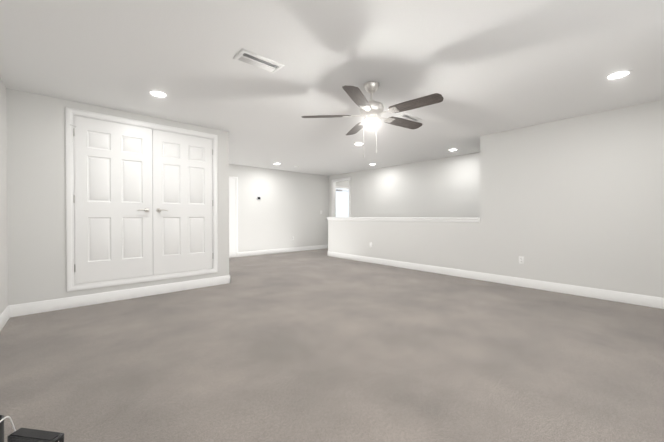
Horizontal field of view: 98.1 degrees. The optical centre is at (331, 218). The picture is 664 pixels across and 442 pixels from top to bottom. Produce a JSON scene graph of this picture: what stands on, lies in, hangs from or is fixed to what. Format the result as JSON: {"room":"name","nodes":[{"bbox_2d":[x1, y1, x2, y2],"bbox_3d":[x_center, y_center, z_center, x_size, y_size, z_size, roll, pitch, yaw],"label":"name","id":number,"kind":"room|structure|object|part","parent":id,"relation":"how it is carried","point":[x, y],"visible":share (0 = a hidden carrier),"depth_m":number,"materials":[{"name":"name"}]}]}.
{"room":"empty loft room","nodes":[
{"label":"empty loft room","id":0,"kind":"room"},
{"bbox_2d":[0,78,7,314],"bbox_3d":[-1.725,-0.151,1.010,0.120,2.470,5.720,0,1,-42],"label":"wall","id":1,"kind":"structure","parent":0,"point":[3,240],"depth_m":2.95,"materials":[{"name":"white paint"}]},
{"bbox_2d":[0,306,9,331],"bbox_3d":[-1.674,1.019,1.064,0.015,0.130,5.480,0,1,-42],"label":"baseboard","id":2,"kind":"structure","parent":1,"relation":"attached to","point":[4,316],"depth_m":2.90,"materials":[{"name":"white wood"}]},
{"bbox_2d":[6,88,228,304],"bbox_3d":[-2.629,-0.173,3.950,2.425,2.470,0.120,0,1,-42],"label":"wall","id":3,"kind":"structure","parent":0,"point":[36,199],"depth_m":3.29,"materials":[{"name":"white paint"}]},
{"bbox_2d":[74,116,152,283],"bbox_3d":[-2.801,-0.224,3.743,0.806,2.027,0.035,0,1,-42],"label":"closet door leaf","id":4,"kind":"structure","parent":3,"relation":"in","point":[113,195],"depth_m":3.70,"materials":[{"name":"white paint"}]},
{"bbox_2d":[8,275,230,316],"bbox_3d":[-2.579,0.997,3.913,2.440,0.130,0.015,0,1,-42],"label":"baseboard","id":5,"kind":"structure","parent":3,"relation":"attached to","point":[22,309],"depth_m":3.67,"materials":[{"name":"white wood"}]},
{"bbox_2d":[65,107,217,291],"bbox_3d":[-2.504,-0.226,4.018,1.774,2.185,0.182,0,1,-42],"label":"closet double door","id":6,"kind":"structure","parent":3,"relation":"in","point":[70,114],"depth_m":3.65,"materials":[{"name":"white wood"}]},
{"bbox_2d":[73,128,212,271],"bbox_3d":[-2.492,-0.224,4.005,1.634,1.726,0.040,0,1,-42],"label":"closet double door hinges","id":7,"kind":"object","parent":3,"relation":"attached to","point":[74,201],"visible":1,"depth_m":3.46,"materials":[{"name":"grey metal"}]},
{"bbox_2d":[152,129,212,274],"bbox_3d":[-2.195,-0.228,4.280,0.806,2.027,0.035,0,1,-42],"label":"closet door leaf","id":8,"kind":"structure","parent":3,"relation":"in","point":[182,194],"depth_m":4.24,"materials":[{"name":"white paint"}]},
{"bbox_2d":[229,164,348,251],"bbox_3d":[-1.204,-0.211,8.980,6.620,2.470,0.120,0,1,-42],"label":"wall","id":9,"kind":"structure","parent":0,"point":[285,209],"depth_m":8.60,"materials":[{"name":"white paint"}]},
{"bbox_2d":[229,176,237,256],"bbox_3d":[-2.868,0.096,7.414,0.932,2.402,0.018,0,1,-42],"label":"hall door","id":10,"kind":"structure","parent":9,"relation":"in","point":[236,179],"depth_m":7.69,"materials":[{"name":"white wood"}]},
{"bbox_2d":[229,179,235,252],"bbox_3d":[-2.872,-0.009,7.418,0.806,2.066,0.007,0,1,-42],"label":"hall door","id":11,"kind":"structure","parent":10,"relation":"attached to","point":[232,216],"depth_m":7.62,"materials":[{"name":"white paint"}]},
{"bbox_2d":[229,244,327,257],"bbox_3d":[-1.818,0.963,8.355,4.620,0.130,0.015,0,1,-42],"label":"baseboard","id":12,"kind":"structure","parent":9,"relation":"attached to","point":[263,252],"depth_m":8.51,"materials":[{"name":"white wood"}]},
{"bbox_3d":[0.399,0.068,10.309,0.902,2.412,0.018,0,1,-42],"label":"door","id":13,"kind":"structure","parent":9,"relation":"in","visible":0},
{"bbox_2d":[336,188,348,216],"bbox_3d":[0.396,-0.036,10.312,0.774,2.075,0.009,0,1,-42],"label":"door","id":14,"kind":"structure","parent":13,"relation":"attached to","point":[342,203],"depth_m":10.28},
{"bbox_2d":[0,248,663,441],"bbox_3d":[0.680,1.084,5.035,9.045,0.060,8.540,0,1,-42],"label":"floor","id":15,"kind":"structure","parent":0,"point":[318,345],"depth_m":2.15,"materials":[{"name":"carpet"}]},
{"bbox_2d":[0,415,63,441],"bbox_3d":[-1.460,0.928,1.199,0.514,0.308,1.002,0,1,-42],"label":"gear","id":16,"kind":"object","parent":15,"relation":"on","point":[26,435],"visible":1,"depth_m":1.23,"materials":[{"name":"black plastic"}]},
{"bbox_2d":[0,0,663,175],"bbox_3d":[0.680,-1.456,5.015,9.045,0.080,8.540,0,1,-42],"label":"ceiling","id":17,"kind":"structure","parent":0,"point":[483,67],"depth_m":2.62,"materials":[{"name":"white paint"}]},
{"bbox_2d":[148,90,167,97],"bbox_3d":[-1.954,-1.400,3.243,0.196,0.004,0.196,0,1,-42],"label":"recessed light","id":18,"kind":"object","parent":17,"relation":"in","point":[157,93],"visible":1,"depth_m":3.23,"materials":[{"name":"white"}]},
{"bbox_2d":[233,48,283,72],"bbox_3d":[-0.649,-1.390,2.569,0.400,0.014,0.200,0,1,-42],"label":"ceiling vent","id":19,"kind":"object","parent":17,"relation":"in","point":[255,60],"visible":1,"depth_m":2.54,"materials":[{"name":"white metal"}]},
{"bbox_2d":[301,81,443,156],"bbox_3d":[0.456,-1.020,3.013,1.402,0.760,1.399,0,1,-42],"label":"ceiling fan","id":20,"kind":"object","parent":17,"relation":"hanging from","point":[371,110],"visible":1,"depth_m":2.94,"materials":[{"name":"silver metal"}]},
{"bbox_3d":[-0.062,-1.079,3.050,0.520,0.036,0.142,0,0,4],"label":"blade","id":21,"kind":"part","parent":20,"relation":"part of","materials":[{"name":"grey wood"}]},
{"bbox_3d":[0.297,-1.083,3.478,0.142,0.036,0.520,0,0,-14],"label":"blade","id":22,"kind":"part","parent":20,"relation":"part of","materials":[{"name":"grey wood"}]},
{"bbox_3d":[0.235,-1.076,2.577,0.142,0.036,0.520,0,0,22],"label":"blade","id":23,"kind":"part","parent":20,"relation":"part of","materials":[{"name":"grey wood"}]},
{"bbox_3d":[0.412,-1.208,3.016,0.256,0.386,0.256,0,1,-42],"label":"motor","id":24,"kind":"part","parent":20,"relation":"part of","materials":[{"name":"silver metal"}]},
{"bbox_3d":[0.815,-1.081,3.269,0.520,0.036,0.142,0,1,-32],"label":"blade","id":25,"kind":"part","parent":20,"relation":"part of","materials":[{"name":"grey wood"}]},
{"bbox_3d":[0.776,-1.077,2.712,0.520,0.036,0.142,0,1,40],"label":"blade","id":26,"kind":"part","parent":20,"relation":"part of","materials":[{"name":"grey wood"}]},
{"bbox_2d":[394,113,421,121],"bbox_3d":[1.069,-1.401,4.038,0.400,0.014,0.200,0,1,-42],"label":"ceiling vent","id":27,"kind":"object","parent":17,"relation":"in","point":[407,116],"visible":0.69,"depth_m":3.98,"materials":[{"name":"white metal"}]},
{"bbox_2d":[604,70,632,79],"bbox_3d":[2.787,-1.397,2.808,0.196,0.004,0.196,0,1,-42],"label":"recessed light","id":28,"kind":"object","parent":17,"relation":"in","point":[618,74],"visible":1,"depth_m":2.79,"materials":[{"name":"white"}]},
{"bbox_2d":[329,152,479,217],"bbox_3d":[2.703,-0.195,6.817,0.120,2.470,8.300,0,1,-42],"label":"wall","id":29,"kind":"structure","parent":0,"point":[447,187],"depth_m":7.26,"materials":[{"name":"white paint"}]},
{"bbox_2d":[332,177,350,216],"bbox_3d":[0.328,-0.013,9.484,0.138,2.588,0.894,0,1,-42],"label":"hall doorway","id":30,"kind":"structure","parent":29,"relation":"in","point":[334,181],"depth_m":9.73,"materials":[{"name":"white wood"}]},
{"bbox_2d":[328,99,663,297],"bbox_3d":[2.211,-0.184,5.412,0.120,2.470,6.850,0,1,-42],"label":"wall","id":31,"kind":"structure","parent":0,"point":[577,201],"depth_m":4.11,"materials":[{"name":"white paint"}]},
{"bbox_2d":[327,217,479,222],"bbox_3d":[1.252,0.016,6.496,0.180,0.083,4.019,0,1,-42],"label":"trim","id":32,"kind":"structure","parent":31,"relation":"on","point":[426,219],"depth_m":5.99,"materials":[{"name":"white wood"}]},
{"bbox_2d":[327,251,663,308],"bbox_3d":[2.155,0.986,5.382,0.015,0.130,6.865,0,1,-42],"label":"baseboard","id":33,"kind":"structure","parent":31,"relation":"attached to","point":[638,299],"depth_m":4.41,"materials":[{"name":"white wood"}]},
{"bbox_2d":[519,256,523,263],"bbox_3d":[2.948,0.648,4.489,0.008,0.115,0.070,0,1,-42],"label":"electrical outlet","id":34,"kind":"object","parent":31,"relation":"attached to","point":[521,259],"visible":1,"depth_m":4.49,"materials":[{"name":"white plastic"}]}
]}

